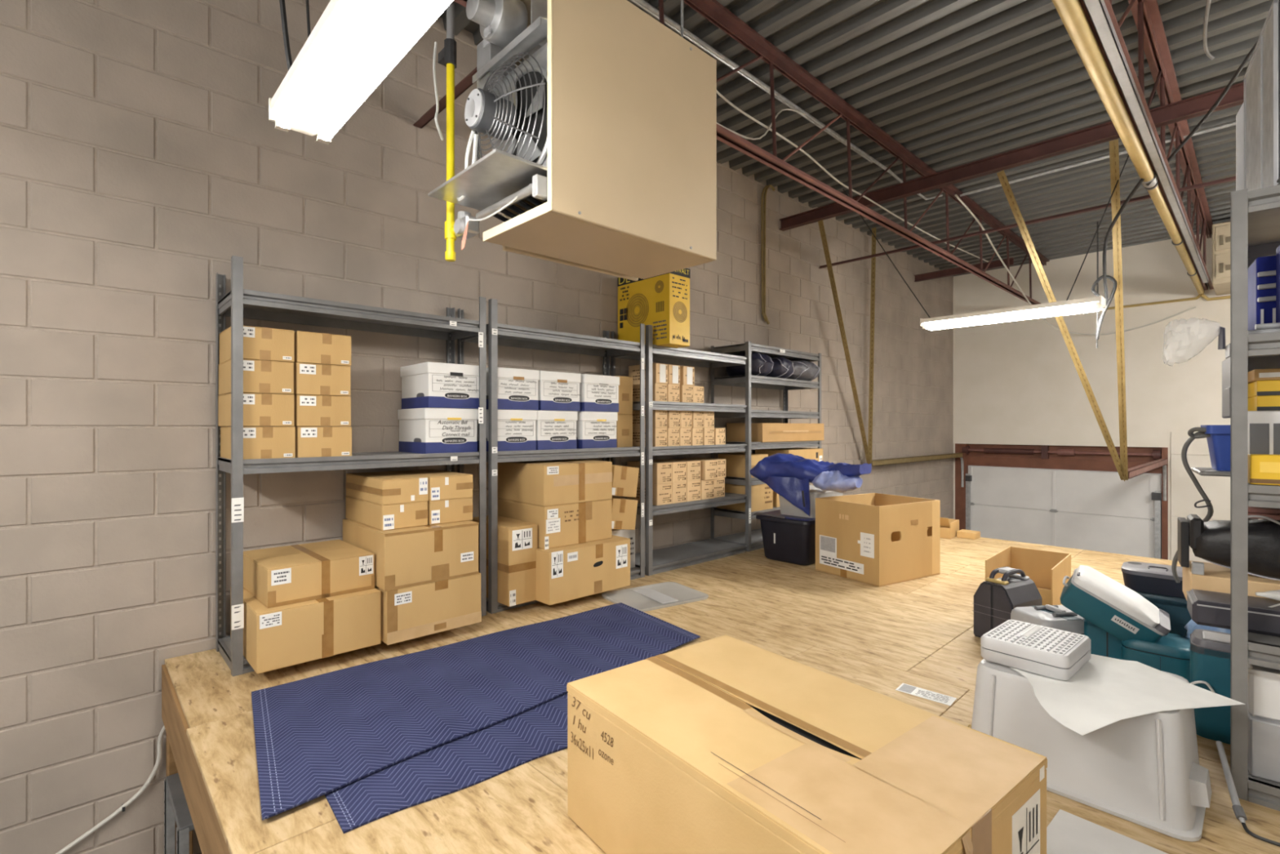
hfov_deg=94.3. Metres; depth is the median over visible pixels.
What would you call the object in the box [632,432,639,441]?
print
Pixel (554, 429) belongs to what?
file box
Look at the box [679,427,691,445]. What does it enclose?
carton
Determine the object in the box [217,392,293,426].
carton
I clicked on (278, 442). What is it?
carton
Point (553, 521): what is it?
print
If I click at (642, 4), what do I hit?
conduit
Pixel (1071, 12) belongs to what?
gas pipe
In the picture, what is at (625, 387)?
carton
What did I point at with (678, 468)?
carton
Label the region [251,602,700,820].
blanket
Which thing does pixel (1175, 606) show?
tool case
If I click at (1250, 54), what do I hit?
extension cord
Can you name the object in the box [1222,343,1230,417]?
clipboard
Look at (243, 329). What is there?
print
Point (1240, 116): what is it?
board
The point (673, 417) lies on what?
carton
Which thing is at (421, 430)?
file box
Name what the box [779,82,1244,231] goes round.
steel beam
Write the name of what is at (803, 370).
bag
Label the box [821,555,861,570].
print
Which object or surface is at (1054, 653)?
case
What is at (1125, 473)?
brace
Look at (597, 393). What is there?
file box
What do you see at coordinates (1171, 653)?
tool case
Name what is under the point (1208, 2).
cable
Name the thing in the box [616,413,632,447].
carton
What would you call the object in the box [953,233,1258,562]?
wall
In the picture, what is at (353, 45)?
lamp
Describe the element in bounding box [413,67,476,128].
bar
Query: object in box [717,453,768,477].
carton
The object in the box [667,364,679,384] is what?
carton
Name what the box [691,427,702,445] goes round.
carton
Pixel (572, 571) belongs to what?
carton
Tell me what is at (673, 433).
carton
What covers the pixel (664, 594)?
plastic cover
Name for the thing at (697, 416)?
carton
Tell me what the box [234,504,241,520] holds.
print
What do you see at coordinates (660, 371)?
carton
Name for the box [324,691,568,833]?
blanket
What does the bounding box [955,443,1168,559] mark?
door
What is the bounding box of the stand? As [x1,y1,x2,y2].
[1248,410,1279,454]
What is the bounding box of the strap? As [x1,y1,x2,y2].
[760,184,775,324]
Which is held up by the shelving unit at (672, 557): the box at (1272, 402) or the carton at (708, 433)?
the carton at (708, 433)
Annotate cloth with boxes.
[1255,589,1279,600]
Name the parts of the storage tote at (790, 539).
handle, lid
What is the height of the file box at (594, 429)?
0.246 m
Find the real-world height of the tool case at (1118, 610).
0.302 m
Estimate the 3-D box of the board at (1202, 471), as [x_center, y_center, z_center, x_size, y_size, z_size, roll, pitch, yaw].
[2.122,0.157,1.991,0.380,0.016,0.270,0,0,38]
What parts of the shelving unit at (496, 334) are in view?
post, post, shelf, shelf, post, post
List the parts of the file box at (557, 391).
lid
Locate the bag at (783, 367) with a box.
[764,356,794,378]
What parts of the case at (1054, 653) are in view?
lid plate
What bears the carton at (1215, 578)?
on the shelving unit at (1255, 215)
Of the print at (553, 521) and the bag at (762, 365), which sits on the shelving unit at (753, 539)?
the bag at (762, 365)
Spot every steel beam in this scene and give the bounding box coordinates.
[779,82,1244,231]
[914,257,1013,282]
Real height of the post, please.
1.910 m
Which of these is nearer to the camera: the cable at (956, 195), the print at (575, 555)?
the print at (575, 555)
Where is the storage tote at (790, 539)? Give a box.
[753,509,815,565]
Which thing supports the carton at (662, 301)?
on the shelving unit at (672, 557)
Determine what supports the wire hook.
attached to the shelving unit at (1255, 215)
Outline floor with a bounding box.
[161,536,1279,853]
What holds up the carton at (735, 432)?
on the shelving unit at (753, 539)
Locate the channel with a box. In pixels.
[1082,0,1208,283]
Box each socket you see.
[275,111,289,132]
[316,133,330,144]
[1094,302,1100,309]
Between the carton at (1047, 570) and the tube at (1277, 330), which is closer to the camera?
the tube at (1277, 330)
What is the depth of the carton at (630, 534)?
4.25 m
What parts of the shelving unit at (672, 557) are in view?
post, post, shelf, shelf, shelf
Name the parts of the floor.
post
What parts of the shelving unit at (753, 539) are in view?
post, shelf, shelf, post, shelf, post, post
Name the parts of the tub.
handle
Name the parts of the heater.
motor, blower motor, fan motor, fan blade, baffle plate, fan blade, panel, fan panel, fan blade, fan blade, panel, panel, panel, hanger rod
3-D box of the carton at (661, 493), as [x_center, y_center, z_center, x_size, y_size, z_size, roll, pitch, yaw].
[0.072,0.504,4.572,0.164,0.157,0.332,0,0,-44]
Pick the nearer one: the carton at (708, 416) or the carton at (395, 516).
the carton at (395, 516)
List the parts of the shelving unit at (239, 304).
post, shelf, post, shelf, shelf, post, post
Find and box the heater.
[427,0,716,280]
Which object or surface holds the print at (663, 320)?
attached to the carton at (662, 301)
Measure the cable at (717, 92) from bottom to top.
0.463 m
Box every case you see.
[972,566,1042,637]
[980,619,1090,680]
[1010,604,1084,635]
[1060,564,1170,642]
[1084,618,1121,659]
[1121,561,1185,597]
[1121,632,1190,683]
[1133,590,1191,636]
[1186,588,1279,636]
[1248,255,1275,330]
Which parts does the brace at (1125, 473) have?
track rail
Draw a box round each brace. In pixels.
[817,219,964,487]
[996,138,1167,500]
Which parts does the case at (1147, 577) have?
case lid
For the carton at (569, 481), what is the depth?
3.63 m
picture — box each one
[626,293,648,326]
[654,280,663,293]
[672,301,687,322]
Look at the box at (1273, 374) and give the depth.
1.76 m
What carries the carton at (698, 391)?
on the shelving unit at (672, 557)
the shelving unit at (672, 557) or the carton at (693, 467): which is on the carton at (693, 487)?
the carton at (693, 467)
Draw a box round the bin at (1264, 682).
[1248,663,1279,721]
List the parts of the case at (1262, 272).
rail, rail, rail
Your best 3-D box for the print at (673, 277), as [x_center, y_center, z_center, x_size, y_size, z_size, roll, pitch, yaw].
[0.288,-1.006,4.305,0.163,0.137,0.001,0,0,-44]
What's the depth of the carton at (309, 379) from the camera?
2.81 m
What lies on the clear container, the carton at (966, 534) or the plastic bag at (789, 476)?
the plastic bag at (789, 476)
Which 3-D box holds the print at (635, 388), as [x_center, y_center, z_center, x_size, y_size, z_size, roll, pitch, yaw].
[0.007,-0.255,4.490,0.001,0.071,0.183,0,0,-44]
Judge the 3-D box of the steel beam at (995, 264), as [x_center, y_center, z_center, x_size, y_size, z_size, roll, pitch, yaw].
[4.419,-2.150,8.153,0.060,0.090,1.248,0,0,-44]
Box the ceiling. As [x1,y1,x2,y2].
[438,0,1273,276]
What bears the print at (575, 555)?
attached to the carton at (572, 571)
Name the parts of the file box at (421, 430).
lid, ruled panel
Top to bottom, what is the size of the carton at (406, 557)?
0.266 m
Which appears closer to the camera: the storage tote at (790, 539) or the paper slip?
the paper slip
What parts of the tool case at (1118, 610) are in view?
case lid, name plate, lid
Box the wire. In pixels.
[1096,221,1098,347]
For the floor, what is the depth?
2.47 m
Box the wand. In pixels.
[1215,740,1279,846]
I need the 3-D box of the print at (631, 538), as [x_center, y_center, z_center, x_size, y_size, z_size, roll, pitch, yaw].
[-0.098,0.855,4.224,0.146,0.123,0.001,0,0,-44]
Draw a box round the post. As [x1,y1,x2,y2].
[164,773,195,853]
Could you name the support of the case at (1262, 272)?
on the shelving unit at (1255, 215)
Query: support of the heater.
hanging from the ceiling
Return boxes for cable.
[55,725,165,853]
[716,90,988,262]
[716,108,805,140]
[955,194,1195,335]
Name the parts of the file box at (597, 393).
lid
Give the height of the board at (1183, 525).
0.160 m
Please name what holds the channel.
attached to the joist at (1152, 38)
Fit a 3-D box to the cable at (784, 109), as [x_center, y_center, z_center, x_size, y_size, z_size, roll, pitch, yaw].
[0.803,-2.133,4.019,0.043,0.585,1.510,0,0,41]
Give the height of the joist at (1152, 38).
0.722 m
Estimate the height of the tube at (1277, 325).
0.017 m
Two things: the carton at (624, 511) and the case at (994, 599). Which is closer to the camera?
the case at (994, 599)
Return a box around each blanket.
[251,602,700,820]
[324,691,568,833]
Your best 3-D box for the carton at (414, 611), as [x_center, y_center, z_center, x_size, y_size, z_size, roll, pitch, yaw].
[-1.208,0.887,3.142,0.483,0.253,0.602,0,0,-44]
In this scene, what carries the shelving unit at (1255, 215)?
on the floor
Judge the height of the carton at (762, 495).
0.241 m
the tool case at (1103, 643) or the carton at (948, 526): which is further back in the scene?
the carton at (948, 526)
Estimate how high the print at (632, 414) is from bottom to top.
0.071 m
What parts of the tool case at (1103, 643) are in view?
case lid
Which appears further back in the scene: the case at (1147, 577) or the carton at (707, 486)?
the carton at (707, 486)
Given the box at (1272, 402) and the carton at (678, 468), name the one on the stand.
the box at (1272, 402)
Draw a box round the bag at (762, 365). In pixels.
[725,351,773,376]
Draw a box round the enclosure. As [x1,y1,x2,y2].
[1244,0,1279,191]
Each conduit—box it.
[630,0,942,199]
[960,121,1235,196]
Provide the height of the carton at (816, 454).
0.231 m
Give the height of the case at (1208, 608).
0.077 m
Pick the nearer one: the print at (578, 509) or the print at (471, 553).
the print at (471, 553)
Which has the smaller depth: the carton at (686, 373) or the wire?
the wire
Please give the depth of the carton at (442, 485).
3.09 m
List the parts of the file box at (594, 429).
lid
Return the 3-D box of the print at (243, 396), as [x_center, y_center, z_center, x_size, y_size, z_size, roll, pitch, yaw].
[-1.729,-0.122,2.599,0.057,0.025,0.001,0,0,-44]
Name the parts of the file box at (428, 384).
lid, ruled panel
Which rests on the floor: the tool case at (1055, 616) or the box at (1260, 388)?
the tool case at (1055, 616)
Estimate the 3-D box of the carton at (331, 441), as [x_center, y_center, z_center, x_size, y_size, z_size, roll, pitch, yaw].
[-1.621,0.071,2.956,0.237,0.147,0.362,0,0,-44]
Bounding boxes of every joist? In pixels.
[453,0,1049,304]
[1079,0,1213,290]
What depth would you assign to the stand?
1.75 m
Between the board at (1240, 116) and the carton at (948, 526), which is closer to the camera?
the board at (1240, 116)
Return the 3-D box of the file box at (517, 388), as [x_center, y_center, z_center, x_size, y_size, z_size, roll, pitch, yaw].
[-0.864,-0.226,3.688,0.312,0.246,0.386,0,0,-44]
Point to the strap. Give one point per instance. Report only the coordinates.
(763, 200)
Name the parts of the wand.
wand cord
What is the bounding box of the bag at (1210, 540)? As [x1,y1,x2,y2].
[1186,506,1279,580]
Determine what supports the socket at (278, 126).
attached to the lamp at (353, 45)
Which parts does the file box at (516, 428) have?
lid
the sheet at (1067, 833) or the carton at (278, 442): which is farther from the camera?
the carton at (278, 442)
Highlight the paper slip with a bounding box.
[895,683,956,705]
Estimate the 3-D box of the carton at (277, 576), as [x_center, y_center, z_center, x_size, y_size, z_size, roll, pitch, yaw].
[-1.592,0.683,2.840,0.441,0.166,0.502,0,0,-45]
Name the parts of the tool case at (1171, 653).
case lid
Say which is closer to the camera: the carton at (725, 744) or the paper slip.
the carton at (725, 744)
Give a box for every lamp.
[268,0,453,144]
[842,92,1155,330]
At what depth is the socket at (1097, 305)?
4.15 m
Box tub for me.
[971,658,1211,841]
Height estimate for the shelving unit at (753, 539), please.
1.810 m
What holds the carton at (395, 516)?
on the carton at (406, 557)
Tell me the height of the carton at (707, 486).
0.157 m
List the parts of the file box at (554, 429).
ruled panel, lid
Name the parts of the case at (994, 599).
panel, grip arm, panel, grip arm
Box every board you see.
[1177,516,1189,567]
[1191,466,1230,476]
[1235,102,1244,191]
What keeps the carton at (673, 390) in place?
on the shelving unit at (672, 557)
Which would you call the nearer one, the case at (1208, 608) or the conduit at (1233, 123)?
the case at (1208, 608)
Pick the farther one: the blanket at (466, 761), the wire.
the wire
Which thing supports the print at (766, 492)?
attached to the carton at (762, 495)
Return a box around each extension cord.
[1091,177,1144,340]
[1146,40,1257,186]
[1171,426,1213,582]
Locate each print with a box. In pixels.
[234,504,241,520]
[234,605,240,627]
[243,328,253,335]
[243,395,253,402]
[243,430,253,435]
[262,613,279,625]
[274,571,288,582]
[302,366,314,372]
[302,430,315,435]
[384,517,393,526]
[396,593,410,603]
[420,481,426,490]
[432,489,439,497]
[462,553,472,559]
[547,520,559,531]
[564,509,578,521]
[568,554,577,558]
[620,286,629,301]
[630,537,633,555]
[631,413,639,423]
[632,369,639,379]
[632,388,639,398]
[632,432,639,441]
[653,320,666,339]
[671,277,687,299]
[764,486,772,502]
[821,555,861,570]
[839,513,848,519]
[915,689,951,702]
[1259,462,1279,472]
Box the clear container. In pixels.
[778,484,842,518]
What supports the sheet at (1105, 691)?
on the tub
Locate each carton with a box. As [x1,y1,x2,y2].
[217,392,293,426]
[218,359,293,395]
[219,325,294,364]
[220,426,295,459]
[243,539,374,608]
[243,586,381,673]
[285,426,351,457]
[293,330,351,366]
[293,362,351,396]
[293,395,351,426]
[342,519,479,591]
[345,495,427,530]
[346,471,428,505]
[374,573,481,644]
[391,469,473,501]
[427,497,472,524]
[469,515,537,606]
[497,458,612,506]
[497,497,612,549]
[535,534,630,604]
[566,634,1047,853]
[611,496,637,529]
[611,528,635,568]
[612,464,639,497]
[614,375,632,414]
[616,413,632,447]
[617,268,690,347]
[626,460,671,484]
[626,482,671,505]
[628,363,667,384]
[631,409,666,427]
[632,382,666,401]
[632,427,666,446]
[652,459,686,482]
[662,458,700,481]
[666,383,679,401]
[666,410,680,427]
[666,427,679,446]
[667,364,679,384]
[671,481,686,503]
[675,457,717,479]
[679,365,694,386]
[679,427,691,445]
[680,385,693,402]
[680,410,692,427]
[684,457,725,478]
[686,480,700,501]
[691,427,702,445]
[692,410,703,427]
[693,386,703,403]
[700,479,714,499]
[702,427,714,444]
[703,411,714,427]
[714,427,725,444]
[714,477,724,497]
[716,483,773,511]
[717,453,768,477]
[726,422,823,442]
[755,447,822,461]
[773,490,779,506]
[815,493,940,586]
[940,517,959,538]
[956,528,980,539]
[985,546,1071,605]
[1182,560,1279,599]
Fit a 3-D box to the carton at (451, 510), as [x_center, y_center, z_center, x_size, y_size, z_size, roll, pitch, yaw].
[-1.157,0.434,3.267,0.237,0.122,0.532,0,0,-44]
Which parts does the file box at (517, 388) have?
lid, ruled panel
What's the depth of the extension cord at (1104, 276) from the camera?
4.36 m
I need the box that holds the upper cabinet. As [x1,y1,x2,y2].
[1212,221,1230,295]
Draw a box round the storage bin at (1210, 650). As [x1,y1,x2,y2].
[1190,628,1230,744]
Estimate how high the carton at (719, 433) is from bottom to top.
0.140 m
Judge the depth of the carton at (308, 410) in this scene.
2.82 m
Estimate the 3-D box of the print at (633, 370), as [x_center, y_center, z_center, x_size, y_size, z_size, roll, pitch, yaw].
[0.009,-0.399,4.500,0.001,0.075,0.193,0,0,-44]
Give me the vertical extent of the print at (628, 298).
0.100 m
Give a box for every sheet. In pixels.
[1008,653,1244,735]
[1046,808,1168,853]
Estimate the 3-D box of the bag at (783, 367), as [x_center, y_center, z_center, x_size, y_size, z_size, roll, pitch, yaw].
[1.243,-0.554,5.630,0.360,0.217,0.441,0,0,-44]
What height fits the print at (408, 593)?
0.033 m
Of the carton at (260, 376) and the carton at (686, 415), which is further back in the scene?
the carton at (686, 415)
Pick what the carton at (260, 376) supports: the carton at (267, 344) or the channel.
the carton at (267, 344)
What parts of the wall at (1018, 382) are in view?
wall panel, wall panel, wall panel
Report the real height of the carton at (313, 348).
0.147 m
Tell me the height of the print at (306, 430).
0.025 m
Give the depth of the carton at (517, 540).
3.41 m
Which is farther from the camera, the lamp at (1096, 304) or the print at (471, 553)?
the lamp at (1096, 304)
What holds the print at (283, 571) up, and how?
attached to the carton at (277, 576)
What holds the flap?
attached to the heater
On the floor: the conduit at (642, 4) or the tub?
the tub
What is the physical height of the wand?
0.130 m
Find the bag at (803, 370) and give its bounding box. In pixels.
[786,360,820,381]
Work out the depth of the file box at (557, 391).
3.76 m
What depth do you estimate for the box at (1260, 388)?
1.76 m
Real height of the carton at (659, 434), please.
0.140 m
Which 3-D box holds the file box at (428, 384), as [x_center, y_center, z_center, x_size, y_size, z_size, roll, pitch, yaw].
[-1.149,-0.226,3.416,0.312,0.246,0.386,0,0,-43]
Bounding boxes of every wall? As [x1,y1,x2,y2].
[0,0,953,853]
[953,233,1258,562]
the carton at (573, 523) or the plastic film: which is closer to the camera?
the plastic film
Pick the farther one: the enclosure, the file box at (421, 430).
the file box at (421, 430)
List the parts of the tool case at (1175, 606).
lid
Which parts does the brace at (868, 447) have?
track rail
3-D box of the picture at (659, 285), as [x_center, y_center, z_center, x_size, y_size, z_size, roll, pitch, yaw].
[0.140,-1.017,4.306,0.001,0.090,0.090,0,0,-44]
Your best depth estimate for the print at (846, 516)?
4.21 m
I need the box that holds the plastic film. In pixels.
[1183,618,1230,638]
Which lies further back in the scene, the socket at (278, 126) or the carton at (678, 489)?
the carton at (678, 489)
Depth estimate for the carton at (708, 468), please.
4.80 m
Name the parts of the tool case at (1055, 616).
handle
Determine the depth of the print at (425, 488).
2.97 m
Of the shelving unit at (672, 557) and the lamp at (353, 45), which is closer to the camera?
the lamp at (353, 45)
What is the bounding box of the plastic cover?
[601,581,708,611]
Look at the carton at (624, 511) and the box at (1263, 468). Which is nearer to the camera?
the box at (1263, 468)
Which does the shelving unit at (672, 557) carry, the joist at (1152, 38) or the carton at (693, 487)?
the carton at (693, 487)
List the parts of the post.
post, shelf, post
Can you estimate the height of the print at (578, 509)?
0.062 m
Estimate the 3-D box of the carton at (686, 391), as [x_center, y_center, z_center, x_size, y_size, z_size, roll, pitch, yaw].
[0.271,-0.256,4.739,0.131,0.140,0.302,0,0,-44]
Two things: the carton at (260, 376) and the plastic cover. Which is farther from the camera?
the plastic cover
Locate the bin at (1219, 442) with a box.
[1200,425,1230,471]
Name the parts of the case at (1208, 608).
panel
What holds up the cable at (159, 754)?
attached to the wall at (141, 153)
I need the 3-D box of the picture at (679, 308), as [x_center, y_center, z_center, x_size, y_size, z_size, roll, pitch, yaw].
[0.292,-0.835,4.308,0.150,0.150,0.001,0,0,-44]
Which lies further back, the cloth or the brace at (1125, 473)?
the brace at (1125, 473)
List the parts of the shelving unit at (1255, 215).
post, post, shelf, shelf, shelf, shelf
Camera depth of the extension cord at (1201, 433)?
2.13 m
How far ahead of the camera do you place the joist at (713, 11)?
4.46 m
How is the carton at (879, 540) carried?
on the floor
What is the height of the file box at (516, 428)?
0.246 m
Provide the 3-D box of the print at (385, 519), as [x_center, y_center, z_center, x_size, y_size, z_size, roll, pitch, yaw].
[-1.207,0.458,2.852,0.041,0.039,0.001,0,0,-44]
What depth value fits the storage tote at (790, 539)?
4.64 m
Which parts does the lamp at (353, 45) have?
lamp cord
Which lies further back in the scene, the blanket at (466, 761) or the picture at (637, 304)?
the picture at (637, 304)
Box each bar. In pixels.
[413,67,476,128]
[818,176,1235,268]
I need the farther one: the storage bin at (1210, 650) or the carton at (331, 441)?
the carton at (331, 441)
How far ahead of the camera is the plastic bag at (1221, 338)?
2.02 m
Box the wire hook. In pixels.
[1194,498,1210,507]
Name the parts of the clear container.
container lid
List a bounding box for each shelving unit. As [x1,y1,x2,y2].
[215,255,485,676]
[457,298,644,613]
[610,324,746,575]
[711,341,821,551]
[1230,184,1279,810]
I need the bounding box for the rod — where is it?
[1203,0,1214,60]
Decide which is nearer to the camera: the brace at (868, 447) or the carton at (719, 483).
the carton at (719, 483)
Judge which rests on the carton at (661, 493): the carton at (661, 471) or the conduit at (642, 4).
the carton at (661, 471)
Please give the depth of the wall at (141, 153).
2.80 m
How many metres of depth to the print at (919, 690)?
2.35 m
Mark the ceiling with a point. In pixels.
(955, 83)
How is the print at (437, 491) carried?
attached to the carton at (442, 485)
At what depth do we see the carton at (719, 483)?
4.93 m
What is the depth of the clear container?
4.68 m
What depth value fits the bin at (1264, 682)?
1.72 m
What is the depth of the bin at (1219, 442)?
2.01 m
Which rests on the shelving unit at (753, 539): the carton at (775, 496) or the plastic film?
the carton at (775, 496)
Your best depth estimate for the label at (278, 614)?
2.47 m
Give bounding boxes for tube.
[1248,328,1279,333]
[1254,322,1279,329]
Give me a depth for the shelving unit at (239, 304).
2.85 m
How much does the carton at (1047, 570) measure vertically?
0.251 m
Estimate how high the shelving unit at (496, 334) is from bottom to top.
1.810 m
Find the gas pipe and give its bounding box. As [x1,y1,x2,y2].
[1051,0,1230,310]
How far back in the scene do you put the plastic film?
2.37 m
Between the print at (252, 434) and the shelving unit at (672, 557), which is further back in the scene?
the shelving unit at (672, 557)
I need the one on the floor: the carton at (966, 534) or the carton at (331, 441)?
the carton at (966, 534)
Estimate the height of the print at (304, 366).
0.025 m
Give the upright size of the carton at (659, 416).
0.140 m
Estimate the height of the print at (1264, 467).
0.030 m
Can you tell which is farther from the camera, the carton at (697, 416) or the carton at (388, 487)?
the carton at (697, 416)
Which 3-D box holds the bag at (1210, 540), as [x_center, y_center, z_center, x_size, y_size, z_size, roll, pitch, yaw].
[2.165,0.381,1.924,0.568,0.232,0.257,0,0,38]
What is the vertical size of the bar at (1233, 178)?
0.030 m
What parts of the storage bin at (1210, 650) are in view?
case lid, plate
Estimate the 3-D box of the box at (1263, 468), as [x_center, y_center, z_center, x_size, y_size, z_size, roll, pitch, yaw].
[1.810,0.122,1.715,0.076,0.084,0.081,0,0,38]
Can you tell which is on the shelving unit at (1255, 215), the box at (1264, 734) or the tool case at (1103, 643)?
the box at (1264, 734)
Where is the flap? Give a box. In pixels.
[427,148,547,210]
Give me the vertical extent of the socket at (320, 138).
0.052 m
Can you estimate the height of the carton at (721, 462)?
0.157 m
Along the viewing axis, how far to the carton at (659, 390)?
4.44 m
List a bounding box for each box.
[397,408,478,453]
[400,361,479,408]
[476,409,537,451]
[485,367,539,410]
[535,410,577,449]
[537,370,581,411]
[576,411,617,448]
[579,373,619,412]
[1248,368,1279,383]
[1248,380,1279,397]
[1248,395,1279,411]
[1248,453,1279,484]
[1248,711,1279,782]
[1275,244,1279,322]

